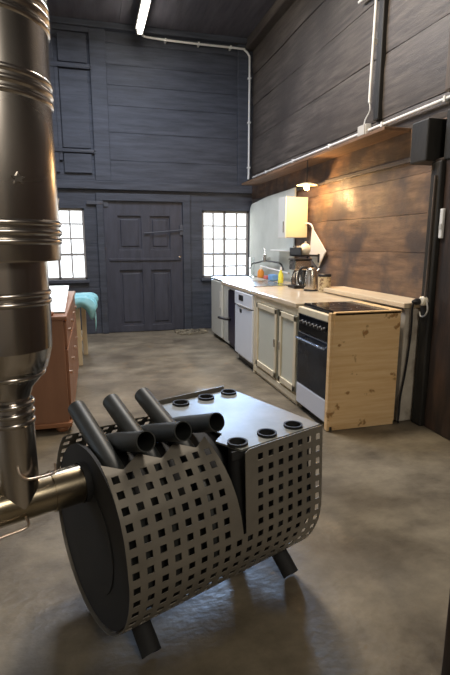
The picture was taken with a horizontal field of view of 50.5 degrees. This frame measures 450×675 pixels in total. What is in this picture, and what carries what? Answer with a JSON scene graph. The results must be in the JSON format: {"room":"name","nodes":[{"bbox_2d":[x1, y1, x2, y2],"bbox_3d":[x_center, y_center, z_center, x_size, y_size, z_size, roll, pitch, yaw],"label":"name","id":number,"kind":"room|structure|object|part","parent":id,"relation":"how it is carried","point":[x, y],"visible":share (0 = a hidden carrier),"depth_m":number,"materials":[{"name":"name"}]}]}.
{"room":"rustic kitchen","nodes":[
{"label":"rustic kitchen","id":0,"kind":"room"},
{"bbox_2d":[49,30,252,333],"bbox_3d":[-2.198,-2.328,7.253,5.750,4.600,0.184,-3,12,-15],"label":"wall","id":1,"kind":"structure","parent":0,"point":[172,106],"depth_m":7.35,"materials":[{"name":"black wood"}]},
{"bbox_2d":[49,208,89,283],"bbox_3d":[-2.546,-1.389,7.259,0.885,1.125,0.140,-3,12,-15],"label":"window","id":2,"kind":"structure","parent":1,"relation":"in","point":[59,280],"depth_m":7.34,"materials":[{"name":"grey"}]},
{"bbox_3d":[-2.539,-0.857,7.339,0.885,0.050,0.090,-3,12,-15],"label":"sill","id":3,"kind":"part","parent":2,"relation":"part of","materials":[{"name":"black wood"}]},
{"bbox_2d":[49,23,93,172],"bbox_3d":[-2.672,-3.412,6.779,1.500,2.010,0.055,-3,12,-15],"label":"door","id":4,"kind":"structure","parent":1,"relation":"attached to","point":[71,48],"depth_m":6.89,"materials":[{"name":"black wood"}]},
{"bbox_2d":[75,64,95,153],"bbox_3d":[-2.026,-3.323,6.948,0.225,1.210,0.011,-3,12,-15],"label":"hinge","id":5,"kind":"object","parent":1,"relation":"attached to","point":[90,66],"depth_m":6.86,"materials":[{"name":"grey metal"}]},
{"bbox_2d":[86,201,183,332],"bbox_3d":[-1.375,-1.123,7.653,1.520,2.120,0.150,-3,12,-15],"label":"door","id":6,"kind":"structure","parent":1,"relation":"in","point":[144,240],"depth_m":7.66,"materials":[{"name":"paint"}]},
{"bbox_3d":[-1.283,-1.065,7.696,0.735,1.630,0.020,-3,12,-15],"label":"raised panel","id":7,"kind":"part","parent":6,"relation":"part of","materials":[{"name":"paint"}]},
{"bbox_2d":[96,193,191,333],"bbox_3d":[-1.264,-1.165,7.634,1.450,2.170,0.070,-3,12,-15],"label":"trim","id":8,"kind":"structure","parent":1,"relation":"attached to","point":[185,199],"depth_m":7.54,"materials":[{"name":"black wood"}]},
{"bbox_2d":[49,15,246,45],"bbox_3d":[-2.243,-4.415,6.672,5.576,0.080,0.120,-3,12,-15],"label":"trim","id":9,"kind":"structure","parent":1,"relation":"attached to","point":[107,26],"depth_m":6.96,"materials":[{"name":"black wood"}]},
{"bbox_2d":[56,176,251,193],"bbox_3d":[-2.250,-2.311,7.117,5.576,0.180,0.080,-3,12,-15],"label":"trim","id":10,"kind":"structure","parent":1,"relation":"attached to","point":[63,182],"depth_m":7.39,"materials":[{"name":"black wood"}]},
{"bbox_2d":[88,28,248,185],"bbox_3d":[-0.793,-3.478,7.298,2.400,2.160,0.050,-3,12,-15],"label":"trim","id":11,"kind":"structure","parent":1,"relation":"attached to","point":[96,37],"depth_m":7.12,"materials":[{"name":"black wood"}]},
{"bbox_2d":[141,34,250,178],"bbox_3d":[-0.413,-3.498,7.368,1.686,1.974,0.110,-3,12,-15],"label":"conduit","id":12,"kind":"object","parent":1,"relation":"attached to","point":[165,40],"visible":0.97,"depth_m":7.36,"materials":[{"name":"white"}]},
{"bbox_2d":[201,211,248,280],"bbox_3d":[0.013,-1.523,7.945,0.860,1.128,0.140,-3,12,-15],"label":"window","id":13,"kind":"structure","parent":1,"relation":"in","point":[205,277],"depth_m":7.96,"materials":[{"name":"grey"}]},
{"bbox_3d":[0.019,-0.989,8.026,0.860,0.050,0.090,-3,12,-15],"label":"sill","id":14,"kind":"part","parent":13,"relation":"part of","materials":[{"name":"black wood"}]},
{"bbox_2d":[46,0,275,37],"bbox_3d":[-0.681,-3.540,1.722,6.038,0.120,11.040,-3,12,-15],"label":"ceiling","id":15,"kind":"structure","parent":0,"point":[235,18],"depth_m":6.49,"materials":[{"name":"black wood"}]},
{"bbox_2d":[135,0,150,34],"bbox_3d":[-1.040,-4.247,6.132,0.120,0.200,1.240,-3,12,-15],"label":"lamp","id":16,"kind":"object","parent":15,"relation":"attached to","point":[144,5],"visible":1,"depth_m":6.23,"materials":[{"name":"white plastic"}]},
{"bbox_2d":[0,328,449,674],"bbox_3d":[-0.479,0.983,2.755,6.400,0.156,11.100,-3,12,-15],"label":"floor","id":17,"kind":"structure","parent":0,"point":[368,594],"depth_m":2.06,"materials":[{"name":"concrete"}]},
{"bbox_2d":[31,291,78,431],"bbox_3d":[-1.727,0.122,4.393,0.689,0.900,1.960,-3,12,-15],"label":"sideboard","id":18,"kind":"object","parent":17,"relation":"on","point":[54,391],"visible":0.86,"depth_m":3.58,"materials":[{"name":"brown wood"}]},
{"bbox_3d":[-1.733,0.498,4.465,0.655,0.035,1.940,-3,12,-15],"label":"moulding","id":19,"kind":"part","parent":18,"relation":"part of","materials":[{"name":"brown wood"}]},
{"bbox_2d":[49,285,68,311],"bbox_3d":[-1.745,-0.370,4.375,0.615,0.056,1.780,-3,12,-15],"label":"table runner","id":20,"kind":"object","parent":18,"relation":"on","point":[59,294],"visible":0.34,"depth_m":4.36,"materials":[{"name":"white fabric"}]},
{"bbox_3d":[-1.247,-0.065,3.766,0.022,0.190,0.450,-3,12,-15],"label":"drawer","id":21,"kind":"part","parent":18,"relation":"part of","materials":[{"name":"brown wood"}]},
{"bbox_3d":[-1.247,0.312,3.841,0.022,0.540,0.450,-3,12,-15],"label":"door","id":22,"kind":"part","parent":18,"relation":"part of","materials":[{"name":"brown wood"}]},
{"bbox_3d":[-1.369,-0.152,4.206,0.022,0.190,0.450,-3,12,-15],"label":"drawer","id":23,"kind":"part","parent":18,"relation":"part of","materials":[{"name":"brown wood"}]},
{"bbox_3d":[-1.492,-0.239,4.646,0.022,0.190,0.450,-3,12,-15],"label":"drawer","id":24,"kind":"part","parent":18,"relation":"part of","materials":[{"name":"brown wood"}]},
{"bbox_3d":[-1.369,0.226,4.281,0.022,0.540,0.450,-3,12,-15],"label":"door","id":25,"kind":"part","parent":18,"relation":"part of","materials":[{"name":"brown wood"}]},
{"bbox_3d":[-1.614,-0.326,5.086,0.022,0.190,0.450,-3,12,-15],"label":"drawer","id":26,"kind":"part","parent":18,"relation":"part of","materials":[{"name":"brown wood"}]},
{"bbox_3d":[-1.492,0.139,4.721,0.022,0.540,0.450,-3,12,-15],"label":"door","id":27,"kind":"part","parent":18,"relation":"part of","materials":[{"name":"brown wood"}]},
{"bbox_3d":[-1.614,0.052,5.161,0.022,0.540,0.450,-3,12,-15],"label":"door","id":28,"kind":"part","parent":18,"relation":"part of","materials":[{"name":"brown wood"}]},
{"bbox_2d":[75,307,87,365],"bbox_3d":[-2.019,-0.102,5.810,0.680,0.790,0.700,-3,12,-15],"label":"side table","id":29,"kind":"object","parent":17,"relation":"on","point":[82,334],"visible":0.34,"depth_m":5.65,"materials":[{"name":"brown wood"}]},
{"bbox_3d":[-1.716,-0.045,5.599,0.056,0.760,0.056,-3,12,-15],"label":"leg","id":30,"kind":"part","parent":29,"relation":"part of","materials":[{"name":"brown wood"}]},
{"bbox_3d":[-1.814,-0.154,6.153,0.056,0.760,0.056,-3,12,-15],"label":"leg","id":31,"kind":"part","parent":29,"relation":"part of","materials":[{"name":"brown wood"}]},
{"bbox_2d":[75,292,98,326],"bbox_3d":[-1.840,-0.308,5.725,0.645,0.402,0.651,-3,12,-15],"label":"tablecloth","id":32,"kind":"object","parent":29,"relation":"on","point":[88,301],"visible":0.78,"depth_m":5.48,"materials":[{"name":"teal fabric"}]},
{"bbox_2d":[57,386,322,658],"bbox_3d":[-0.134,0.637,1.963,0.915,0.828,0.675,-8,14,-36],"label":"wood stove","id":33,"kind":"object","parent":17,"relation":"on","point":[218,482],"visible":1,"depth_m":1.68,"materials":[{"name":"black paint"}]},
{"bbox_2d":[0,0,87,538],"bbox_3d":[-0.653,-1.350,1.209,0.378,3.959,0.579,4,12,22],"label":"flue pipe","id":34,"kind":"object","parent":33,"relation":"attached to","point":[30,232],"visible":1,"depth_m":1.32,"materials":[{"name":"silver metal"}]},
{"bbox_3d":[-0.664,0.591,1.470,0.119,0.048,0.015,-8,14,-36],"label":"wire handle","id":35,"kind":"part","parent":34,"relation":"part of","materials":[{"name":"beige"}]},
{"bbox_3d":[-0.585,0.415,1.492,0.118,0.052,0.025,-8,14,-36],"label":"wire handle","id":36,"kind":"part","parent":34,"relation":"part of","materials":[{"name":"beige"}]},
{"bbox_3d":[-0.483,0.712,1.711,0.006,0.400,0.400,-8,14,-36],"label":"panel","id":37,"kind":"part","parent":33,"relation":"part of","materials":[{"name":"black paint"}]},
{"bbox_3d":[-0.477,0.704,1.713,0.012,0.650,0.650,-8,14,-36],"label":"plate","id":38,"kind":"part","parent":33,"relation":"part of","materials":[{"name":"black paint"}]},
{"bbox_3d":[0.030,0.353,2.029,0.432,0.032,0.561,-8,14,-36],"label":"plate frame","id":39,"kind":"part","parent":33,"relation":"part of","materials":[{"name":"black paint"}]},
{"bbox_3d":[0.025,0.334,2.021,0.457,0.008,0.585,-8,14,-36],"label":"cook plate","id":40,"kind":"part","parent":33,"relation":"part of","materials":[{"name":"metal"}]},
{"bbox_3d":[0.178,0.609,2.196,0.010,0.592,0.592,-8,14,-36],"label":"plate","id":41,"kind":"part","parent":33,"relation":"part of","materials":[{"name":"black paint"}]},
{"bbox_2d":[175,328,207,334],"bbox_3d":[-0.546,-0.104,7.796,0.548,0.033,0.422,-3,12,-15],"label":"debris","id":42,"kind":"object","parent":17,"relation":"on","point":[185,331],"visible":1,"depth_m":7.79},
{"bbox_2d":[228,287,236,348],"bbox_3d":[0.359,-0.243,6.323,0.512,0.868,0.590,-3,12,-15],"label":"base cabinet","id":43,"kind":"object","parent":17,"relation":"on","point":[231,292],"visible":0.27,"depth_m":6.37,"materials":[{"name":"grey"}]},
{"bbox_2d":[218,316,230,321],"bbox_3d":[-0.008,-0.255,6.451,0.186,0.072,0.065,3,11,14],"label":"handle","id":44,"kind":"object","parent":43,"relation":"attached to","point":[219,317],"visible":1,"depth_m":6.42,"materials":[{"name":"black plastic"}]},
{"bbox_2d":[211,276,267,342],"bbox_3d":[0.223,-0.420,7.112,0.687,0.910,0.980,-3,12,-15],"label":"sink cabinet","id":45,"kind":"object","parent":17,"relation":"on","point":[219,292],"visible":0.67,"depth_m":6.99,"materials":[{"name":"grey wood"}]},
{"bbox_3d":[-0.115,-0.445,7.176,0.037,0.815,0.610,-3,12,-15],"label":"door","id":46,"kind":"part","parent":45,"relation":"part of","materials":[{"name":"grey wood"}]},
{"bbox_3d":[-0.074,-0.552,6.903,0.019,0.250,0.030,-3,12,-15],"label":"handle","id":47,"kind":"part","parent":45,"relation":"part of","materials":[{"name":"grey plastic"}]},
{"bbox_2d":[249,257,253,277],"bbox_3d":[0.406,-1.064,7.247,0.080,0.300,0.080,-3,12,-15],"label":"glass vase","id":48,"kind":"object","parent":45,"relation":"on","point":[251,259],"visible":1,"depth_m":7.22,"materials":[{"name":"white glass"}]},
{"bbox_2d":[257,267,263,277],"bbox_3d":[0.536,-0.979,7.163,0.104,0.156,0.104,-3,12,-15],"label":"syrup bottle","id":49,"kind":"object","parent":45,"relation":"on","point":[260,274],"visible":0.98,"depth_m":7.13,"materials":[{"name":"orange plastic"}]},
{"bbox_2d":[235,290,253,368],"bbox_3d":[0.491,-0.114,5.678,0.604,0.865,0.670,-3,12,-15],"label":"dishwasher","id":50,"kind":"object","parent":17,"relation":"on","point":[244,306],"visible":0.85,"depth_m":5.54,"materials":[{"name":"white metal"}]},
{"bbox_3d":[0.228,-0.440,5.540,0.046,0.165,0.670,-3,12,-15],"label":"control panel","id":51,"kind":"part","parent":50,"relation":"part of","materials":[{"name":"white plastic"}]},
{"bbox_3d":[0.497,0.276,5.756,0.492,0.070,0.630,-3,12,-15],"label":"kick plate","id":52,"kind":"part","parent":50,"relation":"part of","materials":[{"name":"black plastic"}]},
{"bbox_2d":[253,295,255,372],"bbox_3d":[0.600,-0.048,5.338,0.576,0.868,0.045,-3,12,-15],"label":"filler panel","id":53,"kind":"object","parent":17,"relation":"on","point":[254,371],"visible":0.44,"depth_m":5.26,"materials":[{"name":"beige wood"}]},
{"bbox_2d":[255,296,300,404],"bbox_3d":[0.744,0.062,4.774,0.602,0.870,1.130,-3,12,-15],"label":"base cabinet","id":54,"kind":"object","parent":17,"relation":"on","point":[276,324],"visible":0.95,"depth_m":4.59,"materials":[{"name":"beige wood"}]},
{"bbox_3d":[0.419,0.013,4.895,0.015,0.680,0.590,-3,12,-15],"label":"door frame","id":55,"kind":"part","parent":54,"relation":"part of","materials":[{"name":"beige wood"}]},
{"bbox_3d":[0.436,0.012,4.900,0.022,0.680,0.590,-3,12,-15],"label":"door","id":56,"kind":"part","parent":54,"relation":"part of","materials":[{"name":"grey paint"}]},
{"bbox_3d":[0.492,0.026,4.697,0.024,0.770,1.130,-3,12,-15],"label":"frame","id":57,"kind":"part","parent":54,"relation":"part of","materials":[{"name":"beige wood"}]},
{"bbox_3d":[0.568,0.118,4.361,0.015,0.680,0.390,-3,12,-15],"label":"door frame","id":58,"kind":"part","parent":54,"relation":"part of","materials":[{"name":"beige wood"}]},
{"bbox_3d":[0.585,0.117,4.365,0.022,0.680,0.390,-3,12,-15],"label":"door","id":59,"kind":"part","parent":54,"relation":"part of","materials":[{"name":"grey paint"}]},
{"bbox_2d":[222,280,363,307],"bbox_3d":[0.708,-0.526,5.382,0.887,0.042,2.490,-3,12,-15],"label":"countertop","id":60,"kind":"structure","parent":54,"relation":"on","point":[292,297],"depth_m":4.80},
{"bbox_2d":[234,280,287,286],"bbox_3d":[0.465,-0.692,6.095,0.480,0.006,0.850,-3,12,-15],"label":"sink","id":61,"kind":"object","parent":60,"relation":"in","point":[259,283],"visible":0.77,"depth_m":6.08,"materials":[{"name":"silver metal"}]},
{"bbox_2d":[238,281,282,285],"bbox_3d":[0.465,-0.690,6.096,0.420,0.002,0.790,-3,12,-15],"label":"basin","id":62,"kind":"object","parent":61,"relation":"in","point":[251,283],"depth_m":6.09,"materials":[{"name":"silver metal"}]},
{"bbox_2d":[268,274,277,280],"bbox_3d":[0.667,-0.827,6.572,0.116,0.086,0.178,-3,12,-15],"label":"dishcloth","id":63,"kind":"object","parent":60,"relation":"on","point":[272,277],"visible":0.94,"depth_m":6.51,"materials":[{"name":"blue fabric"}]},
{"bbox_2d":[278,267,282,282],"bbox_3d":[0.725,-0.816,6.201,0.072,0.209,0.072,-3,12,-15],"label":"soap bottle","id":64,"kind":"object","parent":60,"relation":"on","point":[280,275],"visible":1,"depth_m":6.18,"materials":[{"name":"yellow plastic"}]},
{"bbox_2d":[288,258,311,288],"bbox_3d":[0.856,-0.735,5.468,0.215,0.334,0.227,-3,12,-15],"label":"coffee maker","id":65,"kind":"object","parent":60,"relation":"on","point":[294,263],"visible":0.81,"depth_m":5.42,"materials":[{"name":"black plastic"}]},
{"bbox_3d":[0.857,-0.828,5.464,0.195,0.110,0.180,-3,12,-15],"label":"water tank","id":66,"kind":"part","parent":65,"relation":"part of","materials":[{"name":"clear plastic"}]},
{"bbox_3d":[0.857,-0.893,5.452,0.205,0.018,0.200,-3,12,-15],"label":"lid","id":67,"kind":"part","parent":65,"relation":"part of","materials":[{"name":"black plastic"}]},
{"bbox_2d":[297,265,319,290],"bbox_3d":[0.906,-0.644,5.164,0.222,0.272,0.156,5,12,23],"label":"kettle","id":68,"kind":"object","parent":60,"relation":"on","point":[311,278],"visible":1,"depth_m":5.11,"materials":[{"name":"silver metal"}]},
{"bbox_3d":[0.833,-0.654,5.143,0.112,0.226,0.033,0,11,-1],"label":"handle","id":69,"kind":"part","parent":68,"relation":"part of","materials":[{"name":"black plastic"}]},
{"bbox_2d":[318,274,330,292],"bbox_3d":[1.040,-0.570,4.996,0.138,0.192,0.138,-3,12,-15],"label":"tin","id":70,"kind":"object","parent":60,"relation":"on","point":[324,280],"visible":0.88,"depth_m":4.94,"materials":[{"name":"beige metal"}]},
{"bbox_3d":[1.040,-0.650,4.980,0.138,0.028,0.138,-3,12,-15],"label":"lid","id":71,"kind":"part","parent":70,"relation":"part of","materials":[{"name":"black plastic"}]},
{"bbox_2d":[295,301,401,430],"bbox_3d":[0.962,0.200,3.940,0.650,0.923,0.605,-3,12,-15],"label":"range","id":72,"kind":"object","parent":17,"relation":"on","point":[347,359],"visible":1,"depth_m":3.68,"materials":[{"name":"beige wood"}]},
{"bbox_3d":[0.673,0.040,3.851,0.062,0.040,0.469,-3,12,-15],"label":"door handle","id":73,"kind":"part","parent":72,"relation":"part of","materials":[{"name":"silver metal"}]},
{"bbox_3d":[0.712,0.522,3.953,0.030,0.175,0.542,-3,12,-15],"label":"drawer","id":74,"kind":"part","parent":72,"relation":"part of","materials":[{"name":"white metal"}]},
{"bbox_3d":[0.713,0.212,3.892,0.028,0.448,0.542,-3,12,-15],"label":"oven door","id":75,"kind":"part","parent":72,"relation":"part of","materials":[{"name":"black glass"}]},
{"bbox_3d":[0.715,-0.088,3.834,0.024,0.148,0.542,-3,12,-15],"label":"control panel","id":76,"kind":"part","parent":72,"relation":"part of","materials":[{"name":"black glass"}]},
{"bbox_2d":[304,301,388,312],"bbox_3d":[0.971,-0.245,3.870,0.460,0.023,0.555,-3,12,-15],"label":"cooktop","id":77,"kind":"object","parent":72,"relation":"in","point":[347,306],"depth_m":3.84,"materials":[{"name":"grey glass"}]},
{"bbox_2d":[441,593,449,674],"bbox_3d":[0.804,0.007,1.358,0.148,2.300,0.083,-3,12,-15],"label":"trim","id":78,"kind":"structure","parent":17,"relation":"on","point":[445,670],"depth_m":1.56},
{"bbox_2d":[252,0,449,297],"bbox_3d":[1.263,-1.876,5.101,0.125,4.554,5.890,-3,12,-15],"label":"wall","id":79,"kind":"structure","parent":0,"point":[311,70],"depth_m":4.79,"materials":[{"name":"brown wood"}]},
{"bbox_2d":[254,248,283,269],"bbox_3d":[0.652,-1.150,6.940,0.161,0.300,0.992,-5,12,-24],"label":"tap","id":80,"kind":"object","parent":79,"relation":"attached to","point":[265,258],"visible":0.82,"depth_m":7.04,"materials":[{"name":"silver metal"}]},
{"bbox_2d":[246,0,294,50],"bbox_3d":[1.800,-3.529,2.336,0.150,0.140,10.790,-3,12,-15],"label":"trim","id":81,"kind":"structure","parent":79,"relation":"attached to","point":[278,9],"depth_m":6.54,"materials":[{"name":"brown wood"}]},
{"bbox_2d":[249,188,295,281],"bbox_3d":[0.663,-1.492,7.097,0.020,1.220,1.840,-3,12,-15],"label":"backsplash","id":82,"kind":"structure","parent":79,"relation":"attached to","point":[264,213],"depth_m":7.07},
{"bbox_2d":[260,265,289,273],"bbox_3d":[0.711,-0.971,6.822,0.089,0.070,1.101,-3,12,-15],"label":"towel rail","id":83,"kind":"object","parent":79,"relation":"attached to","point":[260,265],"visible":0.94,"depth_m":6.72,"materials":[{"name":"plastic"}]},
{"bbox_2d":[278,196,307,237],"bbox_3d":[0.829,-1.472,5.871,0.303,0.485,0.235,-3,12,-15],"label":"upper cabinet","id":84,"kind":"object","parent":79,"relation":"attached to","point":[293,211],"visible":1,"depth_m":5.77,"materials":[{"name":"beige wood"}]},
{"bbox_3d":[0.704,-1.465,5.838,0.018,0.485,0.235,-3,12,-15],"label":"door","id":85,"kind":"part","parent":84,"relation":"part of","materials":[{"name":"white wood"}]},
{"bbox_2d":[290,248,319,262],"bbox_3d":[0.943,-0.978,5.654,0.245,0.170,0.330,-3,12,-15],"label":"wall rack","id":86,"kind":"object","parent":79,"relation":"attached to","point":[293,251],"visible":0.96,"depth_m":5.54,"materials":[{"name":"black metal"}]},
{"bbox_2d":[290,248,317,256],"bbox_3d":[0.943,-1.012,5.648,0.245,0.100,0.330,-3,12,-15],"label":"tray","id":87,"kind":"object","parent":86,"relation":"on","point":[293,251],"depth_m":5.55,"materials":[{"name":"plastic"}]},
{"bbox_2d":[299,241,310,254],"bbox_3d":[0.919,-1.044,5.566,0.165,0.150,0.124,-3,12,-15],"label":"teapot","id":88,"kind":"object","parent":86,"relation":"on","point":[306,249],"visible":0.85,"depth_m":5.53,"materials":[{"name":"beige ceramic"}]},
{"bbox_2d":[305,223,325,267],"bbox_3d":[1.035,-1.107,5.697,0.055,0.527,0.691,-4,12,-21],"label":"cutting board","id":89,"kind":"object","parent":79,"relation":"attached to","point":[316,246],"visible":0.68,"depth_m":5.61,"materials":[{"name":"beige wood"}]},
{"bbox_2d":[242,126,410,185],"bbox_3d":[0.898,-2.071,5.754,0.251,0.027,3.910,-3,12,-15],"label":"wall shelf","id":90,"kind":"object","parent":79,"relation":"attached to","point":[384,133],"visible":1,"depth_m":4.81,"materials":[{"name":"brown wood"}]},
{"bbox_2d":[296,160,316,189],"bbox_3d":[0.919,-1.812,5.340,0.236,0.319,0.236,-3,12,-15],"label":"pendant lamp","id":91,"kind":"object","parent":90,"relation":"hanging from","point":[306,185],"visible":1,"depth_m":5.34,"materials":[{"name":"beige"}]},
{"bbox_3d":[0.919,-1.720,5.358,0.236,0.029,0.236,-3,12,-15],"label":"lamp shade","id":92,"kind":"part","parent":91,"relation":"part of","materials":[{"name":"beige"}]},
{"bbox_2d":[252,157,409,202],"bbox_3d":[1.033,-1.823,5.750,0.038,0.040,4.380,-3,12,-15],"label":"trim","id":93,"kind":"structure","parent":79,"relation":"attached to","point":[407,160],"depth_m":4.68,"materials":[{"name":"brown wood"}]},
{"bbox_2d":[252,95,449,177],"bbox_3d":[1.155,-2.073,5.154,0.050,0.042,5.320,-3,12,-15],"label":"conduit","id":94,"kind":"object","parent":79,"relation":"attached to","point":[446,98],"visible":0.87,"depth_m":4.32,"materials":[{"name":"white"}]},
{"bbox_2d":[357,103,370,136],"bbox_3d":[1.321,-2.046,4.487,0.073,0.286,0.159,-3,12,-15],"label":"junction box","id":95,"kind":"object","parent":79,"relation":"attached to","point":[362,129],"visible":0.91,"depth_m":4.46,"materials":[{"name":"white plastic"}]},
{"bbox_2d":[358,0,377,102],"bbox_3d":[1.315,-2.659,4.430,0.055,0.965,0.317,-3,12,-15],"label":"conduit","id":96,"kind":"object","parent":79,"relation":"attached to","point":[374,41],"visible":0.91,"depth_m":4.30,"materials":[{"name":"white"}]},
{"bbox_2d":[324,286,419,307],"bbox_3d":[1.332,-0.387,4.402,0.306,0.041,1.465,-3,12,-15],"label":"trim","id":97,"kind":"structure","parent":79,"relation":"attached to","point":[377,297],"depth_m":4.21,"materials":[{"name":"brown wood"}]},
{"bbox_2d":[326,292,419,420],"bbox_3d":[1.341,0.087,4.503,0.288,0.925,1.459,-3,12,-15],"label":"trim","id":98,"kind":"structure","parent":79,"relation":"attached to","point":[406,405],"depth_m":3.80,"materials":[{"name":"white paint"}]},
{"bbox_2d":[373,0,388,120],"bbox_3d":[1.391,-2.951,4.159,0.055,1.980,0.080,-3,12,-15],"label":"trim","id":99,"kind":"structure","parent":79,"relation":"attached to","point":[383,8],"depth_m":4.23,"materials":[{"name":"black wood"}]},
{"bbox_2d":[410,118,446,165],"bbox_3d":[1.552,-1.446,3.544,0.265,0.295,0.190,-3,12,-15],"label":"speaker","id":100,"kind":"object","parent":79,"relation":"attached to","point":[428,135],"depth_m":3.46},
{"bbox_2d":[445,34,449,91],"bbox_3d":[1.646,-2.748,3.182,0.090,2.000,0.220,-3,12,-15],"label":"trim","id":101,"kind":"structure","parent":79,"relation":"attached to","point":[447,83],"depth_m":3.42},
{"bbox_2d":[424,157,449,439],"bbox_3d":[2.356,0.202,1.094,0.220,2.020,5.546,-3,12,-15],"label":"door","id":102,"kind":"structure","parent":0,"point":[437,411],"depth_m":3.52,"materials":[{"name":"brown wood"}]},
{"bbox_2d":[419,175,436,305],"bbox_3d":[1.503,-0.705,3.539,0.042,0.948,0.076,-3,12,-15],"label":"conduit","id":103,"kind":"object","parent":102,"relation":"attached to","point":[424,298],"visible":0.91,"depth_m":3.53,"materials":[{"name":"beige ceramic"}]},
{"bbox_2d":[397,298,420,422],"bbox_3d":[1.432,0.195,3.729,0.110,1.008,0.059,3,11,13],"label":"power cable","id":104,"kind":"object","parent":103,"relation":"hanging from","point":[416,301],"visible":1,"depth_m":3.73,"materials":[{"name":"black plastic"}]},
{"bbox_3d":[1.414,0.202,3.737,0.078,0.990,0.049,1,11,3],"label":"cord","id":105,"kind":"part","parent":104,"relation":"part of","materials":[{"name":"black plastic"}]},
{"bbox_2d":[419,300,427,316],"bbox_3d":[1.511,-0.220,3.632,0.015,0.139,0.112,-2,11,-9],"label":"loose cable","id":106,"kind":"object","parent":103,"relation":"hanging from","point":[426,300],"visible":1,"depth_m":3.59,"materials":[{"name":"grey plastic"}]},
{"bbox_2d":[411,160,446,425],"bbox_3d":[1.562,-0.290,3.638,0.085,2.000,0.110,-3,12,-15],"label":"trim","id":107,"kind":"structure","parent":102,"relation":"attached to","point":[438,168],"depth_m":3.60,"materials":[{"name":"black wood"}]},
{"bbox_2d":[438,208,445,237],"bbox_3d":[1.568,-0.821,3.429,0.025,0.202,0.052,-3,12,-15],"label":"light switch","id":108,"kind":"object","parent":102,"relation":"attached to","point":[442,211],"visible":1,"depth_m":3.42,"materials":[{"name":"white plastic"}]},
{"bbox_2d":[444,109,449,159],"bbox_3d":[2.463,-0.871,0.541,0.231,0.340,6.050,-3,12,-15],"label":"trim","id":109,"kind":"structure","parent":102,"relation":"attached to","point":[447,137],"depth_m":3.35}
]}

